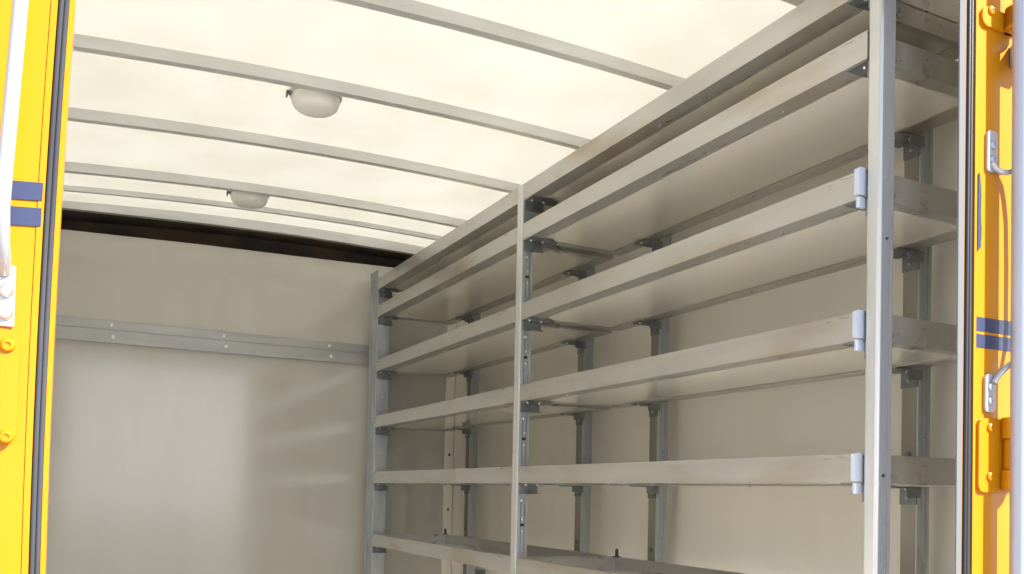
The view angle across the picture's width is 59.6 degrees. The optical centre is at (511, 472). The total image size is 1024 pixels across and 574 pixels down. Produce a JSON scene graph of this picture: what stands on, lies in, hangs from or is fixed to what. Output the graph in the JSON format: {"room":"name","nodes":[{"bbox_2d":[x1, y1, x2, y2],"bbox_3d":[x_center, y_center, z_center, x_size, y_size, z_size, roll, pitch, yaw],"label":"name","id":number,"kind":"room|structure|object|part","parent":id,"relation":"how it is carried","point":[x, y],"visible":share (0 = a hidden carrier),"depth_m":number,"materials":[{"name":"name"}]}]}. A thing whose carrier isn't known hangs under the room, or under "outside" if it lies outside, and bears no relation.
{"room":"vehicle interior","nodes":[
{"label":"vehicle interior","id":0,"kind":"room"},
{"bbox_2d":[61,220,403,267],"bbox_3d":[-0.635,0.127,3.553,2.336,3.186,4.234,2,-2,-27],"label":"shell","id":1,"kind":"object","parent":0,"point":[217,240],"depth_m":5.34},
{"bbox_2d":[46,229,446,573],"bbox_3d":[-1.428,0.003,5.140,2.336,2.574,0.048,2,-2,-27],"label":"wall","id":2,"kind":"structure","parent":0,"point":[163,460],"depth_m":5.01,"materials":[{"name":"laminate"}]},
{"bbox_2d":[55,315,403,365],"bbox_3d":[-1.422,-0.722,5.112,2.279,0.121,0.024,2,-2,-27],"label":"wall rail","id":3,"kind":"object","parent":2,"relation":"attached to","point":[67,328],"visible":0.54,"depth_m":4.97,"materials":[{"name":"metal"}]},
{"bbox_2d":[441,323,455,573],"bbox_3d":[-0.401,0.053,5.619,0.059,2.541,0.018,2,-2,-27],"label":"trim","id":4,"kind":"structure","parent":2,"relation":"attached to","point":[450,381],"depth_m":5.61,"materials":[{"name":"white paint"}]},
{"bbox_2d":[61,0,796,260],"bbox_3d":[-0.580,-1.419,3.547,2.464,0.100,4.330,2,-2,-27],"label":"ceiling","id":5,"kind":"structure","parent":0,"point":[330,39],"depth_m":3.41,"materials":[{"name":"white plastic"}]},
{"bbox_2d":[62,201,425,254],"bbox_3d":[-1.394,-1.391,5.163,2.336,0.096,0.038,2,-2,-27],"label":"trim","id":6,"kind":"structure","parent":5,"relation":"attached to","point":[129,211],"depth_m":5.08,"materials":[{"name":"grey metal"}]},
{"bbox_2d":[226,191,268,208],"bbox_3d":[-1.356,-1.403,4.593,0.211,0.079,0.198,2,-2,-27],"label":"ceiling lamp","id":7,"kind":"object","parent":5,"relation":"attached to","point":[243,200],"visible":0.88,"depth_m":4.54,"materials":[{"name":"grey plastic"}]},
{"bbox_2d":[63,185,442,240],"bbox_3d":[-1.265,-1.398,4.909,2.336,0.088,0.019,2,-2,-27],"label":"strip","id":8,"kind":"object","parent":5,"relation":"attached to","point":[69,188],"visible":0.8,"depth_m":4.80,"materials":[{"name":"grey metal"}]},
{"bbox_2d":[64,161,466,227],"bbox_3d":[-1.110,-1.394,4.599,2.336,0.104,0.051,2,-2,-27],"label":"roof beam","id":9,"kind":"structure","parent":5,"relation":"attached to","point":[70,167],"depth_m":4.48,"materials":[{"name":"grey metal"}]},
{"bbox_2d":[68,107,520,192],"bbox_3d":[-0.810,-1.401,4.004,2.336,0.104,0.051,2,-2,-27],"label":"roof beam","id":10,"kind":"structure","parent":5,"relation":"attached to","point":[74,114],"depth_m":3.88,"materials":[{"name":"grey metal"}]},
{"bbox_2d":[286,87,341,117],"bbox_3d":[-0.760,-1.418,3.430,0.211,0.079,0.198,2,-2,-27],"label":"ceiling lamp","id":11,"kind":"object","parent":5,"relation":"attached to","point":[309,103],"visible":0.82,"depth_m":3.38,"materials":[{"name":"grey plastic"}]},
{"bbox_2d":[73,34,590,149],"bbox_3d":[-0.520,-1.409,3.427,2.336,0.104,0.051,2,-2,-27],"label":"roof beam","id":12,"kind":"structure","parent":5,"relation":"attached to","point":[81,43],"depth_m":3.30,"materials":[{"name":"grey metal"}]},
{"bbox_2d":[333,0,684,89],"bbox_3d":[-0.229,-1.416,2.848,2.336,0.104,0.051,2,-2,-27],"label":"roof beam","id":13,"kind":"structure","parent":5,"relation":"attached to","point":[410,9],"depth_m":2.95,"materials":[{"name":"grey metal"}]},
{"bbox_2d":[781,0,806,5],"bbox_3d":[0.059,-1.424,2.276,2.336,0.104,0.051,2,-2,-27],"label":"roof beam","id":14,"kind":"structure","parent":5,"relation":"attached to","point":[792,2],"depth_m":2.66,"materials":[{"name":"grey metal"}]},
{"bbox_2d":[451,59,957,573],"bbox_3d":[0.445,-0.050,4.090,0.064,2.712,4.250,2,-2,-27],"label":"wall","id":15,"kind":"structure","parent":0,"point":[741,529],"depth_m":3.24,"materials":[{"name":"laminate"}]},
{"bbox_2d":[983,130,1010,412],"bbox_3d":[1.069,-0.428,1.915,0.123,0.605,0.021,1,-1,-3],"label":"handle","id":16,"kind":"object","parent":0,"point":[990,381],"visible":0.96,"depth_m":1.91,"materials":[{"name":"silver metal"}]},
{"bbox_3d":[1.074,-0.424,1.915,0.113,0.479,0.019,1,-1,-4],"label":"rod","id":17,"kind":"part","parent":16,"relation":"part of","materials":[{"name":"silver metal"}]},
{"bbox_3d":[-0.700,1.351,3.603,2.464,0.160,4.442,2,-2,-27],"label":"floor","id":18,"kind":"structure","parent":0,"visible":0},
{"bbox_2d":[363,269,399,573],"bbox_3d":[-0.774,0.066,5.216,0.136,2.480,0.225,2,-2,-27],"label":"upright post","id":19,"kind":"object","parent":18,"relation":"on","point":[379,335],"visible":0.95,"depth_m":5.18,"materials":[{"name":"metal"}]},
{"bbox_2d":[373,467,608,485],"bbox_3d":[-0.194,0.030,4.460,0.461,0.068,1.774,2,-2,-27],"label":"shelf","id":20,"kind":"object","parent":19,"relation":"attached to","point":[494,475],"visible":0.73,"depth_m":4.19,"materials":[{"name":"metal"}]},
{"bbox_3d":[-0.584,0.038,5.236,0.333,0.065,0.037,2,-2,-27],"label":"rail","id":21,"kind":"part","parent":20,"relation":"part of","materials":[{"name":"metal"}]},
{"bbox_3d":[-0.371,0.022,4.371,0.064,0.065,1.774,2,-2,-27],"label":"rail","id":22,"kind":"part","parent":20,"relation":"part of","materials":[{"name":"metal"}]},
{"bbox_3d":[-0.016,0.034,4.550,0.064,0.065,1.774,2,-2,-27],"label":"rail","id":23,"kind":"part","parent":20,"relation":"part of","materials":[{"name":"metal"}]},
{"bbox_2d":[375,386,610,430],"bbox_3d":[-0.187,-0.292,4.468,0.461,0.068,1.774,2,-2,-27],"label":"shelf","id":24,"kind":"object","parent":19,"relation":"attached to","point":[495,407],"visible":0.8,"depth_m":4.27,"materials":[{"name":"metal"}]},
{"bbox_3d":[-0.577,-0.283,5.244,0.333,0.065,0.037,2,-2,-27],"label":"rail","id":25,"kind":"part","parent":24,"relation":"part of","materials":[{"name":"metal"}]},
{"bbox_3d":[-0.364,-0.299,4.379,0.064,0.065,1.774,2,-2,-27],"label":"rail","id":26,"kind":"part","parent":24,"relation":"part of","materials":[{"name":"metal"}]},
{"bbox_3d":[-0.009,-0.287,4.557,0.064,0.065,1.774,2,-2,-27],"label":"rail","id":27,"kind":"part","parent":24,"relation":"part of","materials":[{"name":"metal"}]},
{"bbox_3d":[0.203,-0.303,3.692,0.333,0.065,0.037,2,-2,-27],"label":"rail","id":28,"kind":"part","parent":24,"relation":"part of","materials":[{"name":"metal"}]},
{"bbox_2d":[376,306,611,376],"bbox_3d":[-0.180,-0.615,4.476,0.461,0.068,1.774,2,-2,-27],"label":"shelf","id":29,"kind":"object","parent":19,"relation":"attached to","point":[488,341],"visible":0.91,"depth_m":4.27,"materials":[{"name":"metal"}]},
{"bbox_3d":[-0.570,-0.607,5.251,0.333,0.065,0.037,2,-2,-27],"label":"rail","id":30,"kind":"part","parent":29,"relation":"part of","materials":[{"name":"metal"}]},
{"bbox_3d":[-0.357,-0.623,4.386,0.064,0.065,1.774,2,-2,-27],"label":"rail","id":31,"kind":"part","parent":29,"relation":"part of","materials":[{"name":"metal"}]},
{"bbox_3d":[-0.003,-0.611,4.565,0.064,0.065,1.774,2,-2,-27],"label":"rail","id":32,"kind":"part","parent":29,"relation":"part of","materials":[{"name":"metal"}]},
{"bbox_3d":[0.210,-0.627,3.700,0.333,0.065,0.037,2,-2,-27],"label":"rail","id":33,"kind":"part","parent":29,"relation":"part of","materials":[{"name":"metal"}]},
{"bbox_2d":[451,313,484,573],"bbox_3d":[-0.249,0.076,5.156,0.212,2.480,0.085,2,-2,-27],"label":"wall post","id":34,"kind":"object","parent":18,"relation":"on","point":[471,435],"visible":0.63,"depth_m":5.13,"materials":[{"name":"metal"}]},
{"bbox_2d":[510,184,557,573],"bbox_3d":[0.075,0.071,3.545,0.151,2.429,0.134,2,-2,-27],"label":"upright post","id":35,"kind":"object","parent":18,"relation":"on","point":[527,207],"visible":0.99,"depth_m":3.54,"materials":[{"name":"metal"}]},
{"bbox_3d":[0.043,0.064,3.526,0.046,2.408,0.002,2,-2,-27],"label":"plate","id":36,"kind":"part","parent":35,"relation":"part of","materials":[{"name":"metal"}]},
{"bbox_2d":[558,267,594,552],"bbox_3d":[0.310,0.062,4.045,0.212,2.480,0.085,2,-2,-27],"label":"wall post","id":37,"kind":"object","parent":18,"relation":"on","point":[585,349],"visible":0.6,"depth_m":4.02,"materials":[{"name":"metal"}]},
{"bbox_2d":[378,188,552,291],"bbox_3d":[-0.170,-1.091,4.487,0.461,0.068,1.774,2,-2,-27],"label":"shelf","id":38,"kind":"object","parent":37,"relation":"attached to","point":[499,218],"visible":0.46,"depth_m":4.24,"materials":[{"name":"metal"}]},
{"bbox_3d":[0.221,-1.102,3.711,0.333,0.065,0.037,2,-2,-27],"label":"rail","id":39,"kind":"part","parent":38,"relation":"part of","materials":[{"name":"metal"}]},
{"bbox_2d":[372,528,607,572],"bbox_3d":[-0.201,0.370,4.452,0.461,0.104,1.774,2,-2,-27],"label":"shelf","id":40,"kind":"object","parent":37,"relation":"attached to","point":[484,553],"visible":0.8,"depth_m":4.41,"materials":[{"name":"metal"}]},
{"bbox_3d":[-0.591,0.396,5.228,0.333,0.065,0.037,2,-2,-27],"label":"rail","id":41,"kind":"part","parent":40,"relation":"part of","materials":[{"name":"metal"}]},
{"bbox_3d":[-0.378,0.380,4.363,0.064,0.065,1.774,2,-2,-27],"label":"rail","id":42,"kind":"part","parent":40,"relation":"part of","materials":[{"name":"metal"}]},
{"bbox_3d":[-0.423,0.401,5.331,0.061,0.062,0.002,2,-2,-27],"label":"rail","id":43,"kind":"part","parent":40,"relation":"part of","materials":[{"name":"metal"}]},
{"bbox_3d":[-0.024,0.392,4.541,0.064,0.065,1.774,2,-2,-27],"label":"rail","id":44,"kind":"part","parent":40,"relation":"part of","materials":[{"name":"metal"}]},
{"bbox_3d":[0.189,0.376,3.676,0.333,0.065,0.037,2,-2,-27],"label":"rail","id":45,"kind":"part","parent":40,"relation":"part of","materials":[{"name":"metal"}]},
{"bbox_2d":[377,228,613,324],"bbox_3d":[-0.173,-0.931,4.483,0.461,0.068,1.774,2,-2,-27],"label":"shelf","id":46,"kind":"object","parent":37,"relation":"attached to","point":[484,279],"visible":0.86,"depth_m":4.28,"materials":[{"name":"metal"}]},
{"bbox_3d":[-0.563,-0.923,5.259,0.333,0.065,0.037,2,-2,-27],"label":"rail","id":47,"kind":"part","parent":46,"relation":"part of","materials":[{"name":"metal"}]},
{"bbox_3d":[-0.350,-0.939,4.394,0.064,0.065,1.774,2,-2,-27],"label":"rail","id":48,"kind":"part","parent":46,"relation":"part of","materials":[{"name":"metal"}]},
{"bbox_3d":[0.004,-0.927,4.572,0.064,0.065,1.774,2,-2,-27],"label":"rail","id":49,"kind":"part","parent":46,"relation":"part of","materials":[{"name":"metal"}]},
{"bbox_3d":[0.217,-0.943,3.707,0.333,0.065,0.037,2,-2,-27],"label":"rail","id":50,"kind":"part","parent":46,"relation":"part of","materials":[{"name":"metal"}]},
{"bbox_3d":[0.401,-0.938,3.781,0.061,0.062,0.002,2,-2,-27],"label":"rail","id":51,"kind":"part","parent":46,"relation":"part of","materials":[{"name":"metal"}]},
{"bbox_2d":[629,236,670,562],"bbox_3d":[0.565,0.055,3.538,0.212,2.480,0.085,2,-2,-27],"label":"wall post","id":52,"kind":"object","parent":18,"relation":"on","point":[660,329],"visible":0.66,"depth_m":3.52,"materials":[{"name":"metal"}]},
{"bbox_2d":[841,0,896,573],"bbox_3d":[0.819,-0.023,2.026,0.106,2.576,0.118,2,-2,-27],"label":"upright post","id":53,"kind":"object","parent":18,"relation":"on","point":[880,68],"visible":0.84,"depth_m":1.99,"materials":[{"name":"metal"}]},
{"bbox_2d":[519,310,956,408],"bbox_3d":[0.607,-0.302,2.867,0.481,0.092,1.694,2,-2,-27],"label":"shelf","id":54,"kind":"object","parent":53,"relation":"attached to","point":[815,351],"visible":0.87,"depth_m":2.52,"materials":[{"name":"metal"}]},
{"bbox_3d":[0.244,-0.304,3.611,0.333,0.065,0.037,2,-2,-27],"label":"rail","id":55,"kind":"part","parent":54,"relation":"part of","materials":[{"name":"metal"}]},
{"bbox_3d":[0.794,-0.308,2.961,0.064,0.065,1.694,2,-2,-27],"label":"rail","id":56,"kind":"part","parent":54,"relation":"part of","materials":[{"name":"metal"}]},
{"bbox_3d":[0.989,-0.323,2.132,0.333,0.065,0.037,2,-2,-27],"label":"rail","id":57,"kind":"part","parent":54,"relation":"part of","materials":[{"name":"metal"}]},
{"bbox_2d":[521,167,957,330],"bbox_3d":[0.614,-0.626,2.874,0.481,0.092,1.694,2,-2,-27],"label":"shelf","id":58,"kind":"object","parent":53,"relation":"attached to","point":[810,234],"visible":0.88,"depth_m":2.57,"materials":[{"name":"metal"}]},
{"bbox_3d":[0.251,-0.628,3.619,0.333,0.065,0.037,2,-2,-27],"label":"rail","id":59,"kind":"part","parent":58,"relation":"part of","materials":[{"name":"metal"}]},
{"bbox_3d":[0.800,-0.631,2.968,0.064,0.065,1.694,2,-2,-27],"label":"rail","id":60,"kind":"part","parent":58,"relation":"part of","materials":[{"name":"metal"}]},
{"bbox_3d":[0.827,-0.654,2.035,0.061,0.062,0.002,2,-2,-27],"label":"rail","id":61,"kind":"part","parent":58,"relation":"part of","materials":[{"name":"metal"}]},
{"bbox_3d":[0.996,-0.647,2.139,0.333,0.065,0.037,2,-2,-27],"label":"rail","id":62,"kind":"part","parent":58,"relation":"part of","materials":[{"name":"metal"}]},
{"bbox_2d":[896,1,958,49],"bbox_3d":[1.050,-1.044,2.133,0.430,0.045,0.025,2,-2,-27],"label":"rail","id":63,"kind":"object","parent":53,"relation":"attached to","point":[910,19],"visible":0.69,"depth_m":2.09,"materials":[{"name":"metal"}]},
{"bbox_2d":[891,129,932,573],"bbox_3d":[1.101,0.042,2.472,0.212,2.480,0.085,2,-2,-27],"label":"wall post","id":64,"kind":"object","parent":18,"relation":"on","point":[917,149],"visible":0.57,"depth_m":2.46,"materials":[{"name":"metal"}]},
{"bbox_2d":[516,548,746,573],"bbox_3d":[0.602,0.349,2.856,0.461,0.104,1.694,2,-2,-27],"label":"shelf","id":65,"kind":"object","parent":64,"relation":"attached to","point":[616,564],"visible":1,"depth_m":3.48,"materials":[{"name":"metal"}]},
{"bbox_3d":[0.425,0.359,2.767,0.064,0.065,1.694,2,-2,-27],"label":"rail","id":66,"kind":"part","parent":65,"relation":"part of","materials":[{"name":"metal"}]},
{"bbox_3d":[0.230,0.375,3.595,0.333,0.065,0.037,2,-2,-27],"label":"rail","id":67,"kind":"part","parent":65,"relation":"part of","materials":[{"name":"metal"}]},
{"bbox_3d":[0.398,0.380,3.699,0.061,0.062,0.002,2,-2,-27],"label":"rail","id":68,"kind":"part","parent":65,"relation":"part of","materials":[{"name":"metal"}]},
{"bbox_3d":[0.779,0.371,2.945,0.064,0.065,1.694,2,-2,-27],"label":"rail","id":69,"kind":"part","parent":65,"relation":"part of","materials":[{"name":"metal"}]},
{"bbox_2d":[518,453,955,493],"bbox_3d":[0.600,0.019,2.859,0.481,0.092,1.694,2,-2,-27],"label":"shelf","id":70,"kind":"object","parent":64,"relation":"attached to","point":[816,470],"visible":0.84,"depth_m":2.38,"materials":[{"name":"metal"}]},
{"bbox_3d":[0.237,0.017,3.604,0.333,0.065,0.037,2,-2,-27],"label":"rail","id":71,"kind":"part","parent":70,"relation":"part of","materials":[{"name":"metal"}]},
{"bbox_3d":[0.432,0.002,2.775,0.064,0.065,1.694,2,-2,-27],"label":"rail","id":72,"kind":"part","parent":70,"relation":"part of","materials":[{"name":"metal"}]},
{"bbox_3d":[0.787,0.014,2.953,0.064,0.065,1.694,2,-2,-27],"label":"rail","id":73,"kind":"part","parent":70,"relation":"part of","materials":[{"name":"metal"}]},
{"bbox_3d":[0.982,-0.002,2.124,0.333,0.065,0.037,2,-2,-27],"label":"rail","id":74,"kind":"part","parent":70,"relation":"part of","materials":[{"name":"metal"}]},
{"bbox_2d":[523,30,957,255],"bbox_3d":[0.630,-0.951,2.887,0.461,0.068,1.694,2,-2,-27],"label":"shelf","id":75,"kind":"object","parent":64,"relation":"attached to","point":[810,122],"visible":0.81,"depth_m":2.60,"materials":[{"name":"metal"}]},
{"bbox_3d":[0.258,-0.944,3.627,0.333,0.065,0.037,2,-2,-27],"label":"rail","id":76,"kind":"part","parent":75,"relation":"part of","materials":[{"name":"metal"}]},
{"bbox_3d":[0.807,-0.947,2.976,0.064,0.065,1.694,2,-2,-27],"label":"rail","id":77,"kind":"part","parent":75,"relation":"part of","materials":[{"name":"metal"}]},
{"bbox_3d":[1.002,-0.963,2.147,0.333,0.065,0.037,2,-2,-27],"label":"rail","id":78,"kind":"part","parent":75,"relation":"part of","materials":[{"name":"metal"}]},
{"bbox_2d":[524,0,958,203],"bbox_3d":[0.633,-1.111,2.890,0.461,0.068,1.694,2,-2,-27],"label":"shelf","id":79,"kind":"object","parent":64,"relation":"attached to","point":[812,29],"visible":0.41,"depth_m":2.52,"materials":[{"name":"metal"}]},
{"bbox_3d":[1.006,-1.122,2.150,0.333,0.065,0.037,2,-2,-27],"label":"rail","id":80,"kind":"part","parent":79,"relation":"part of","materials":[{"name":"metal"}]},
{"bbox_3d":[0.811,-1.107,2.979,0.064,0.065,1.694,2,-2,-27],"label":"rail","id":81,"kind":"part","parent":79,"relation":"part of","materials":[{"name":"metal"}]},
{"bbox_3d":[-0.670,-0.123,1.169,0.117,2.672,0.032,2,-2,-27],"label":"wall","id":82,"kind":"structure","parent":0,"visible":0},
{"bbox_2d":[0,0,75,573],"bbox_3d":[-0.686,0.033,1.079,0.266,2.355,0.112,2,-2,-27],"label":"door frame","id":83,"kind":"structure","parent":82,"relation":"attached to","point":[27,348],"depth_m":1.10,"materials":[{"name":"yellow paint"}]},
{"bbox_2d":[0,0,28,326],"bbox_3d":[-0.588,-0.556,1.068,0.039,0.760,0.072,2,-2,-27],"label":"handle","id":84,"kind":"object","parent":83,"relation":"on","point":[19,12],"visible":1,"depth_m":1.04,"materials":[{"name":"silver metal"}]},
{"bbox_3d":[-0.617,-0.214,1.086,0.024,0.075,0.005,2,-2,-27],"label":"mounting plate","id":85,"kind":"part","parent":84,"relation":"part of","materials":[{"name":"silver metal"}]},
{"bbox_3d":[1.195,-0.061,2.106,0.380,2.672,0.032,2,-2,-27],"label":"wall","id":86,"kind":"structure","parent":0,"visible":0},
{"bbox_2d":[955,0,1012,573],"bbox_3d":[1.115,0.093,1.974,0.454,2.355,0.130,2,-2,-27],"label":"door frame","id":87,"kind":"structure","parent":86,"relation":"attached to","point":[982,470],"depth_m":1.90,"materials":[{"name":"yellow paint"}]},
{"bbox_2d":[1009,0,1023,573],"bbox_3d":[1.075,0.356,1.899,0.082,2.944,0.060,2,-2,-27],"label":"bar","id":88,"kind":"object","parent":86,"relation":"attached to","point":[1016,494],"visible":1,"depth_m":1.89,"materials":[{"name":"grey paint"}]}
]}

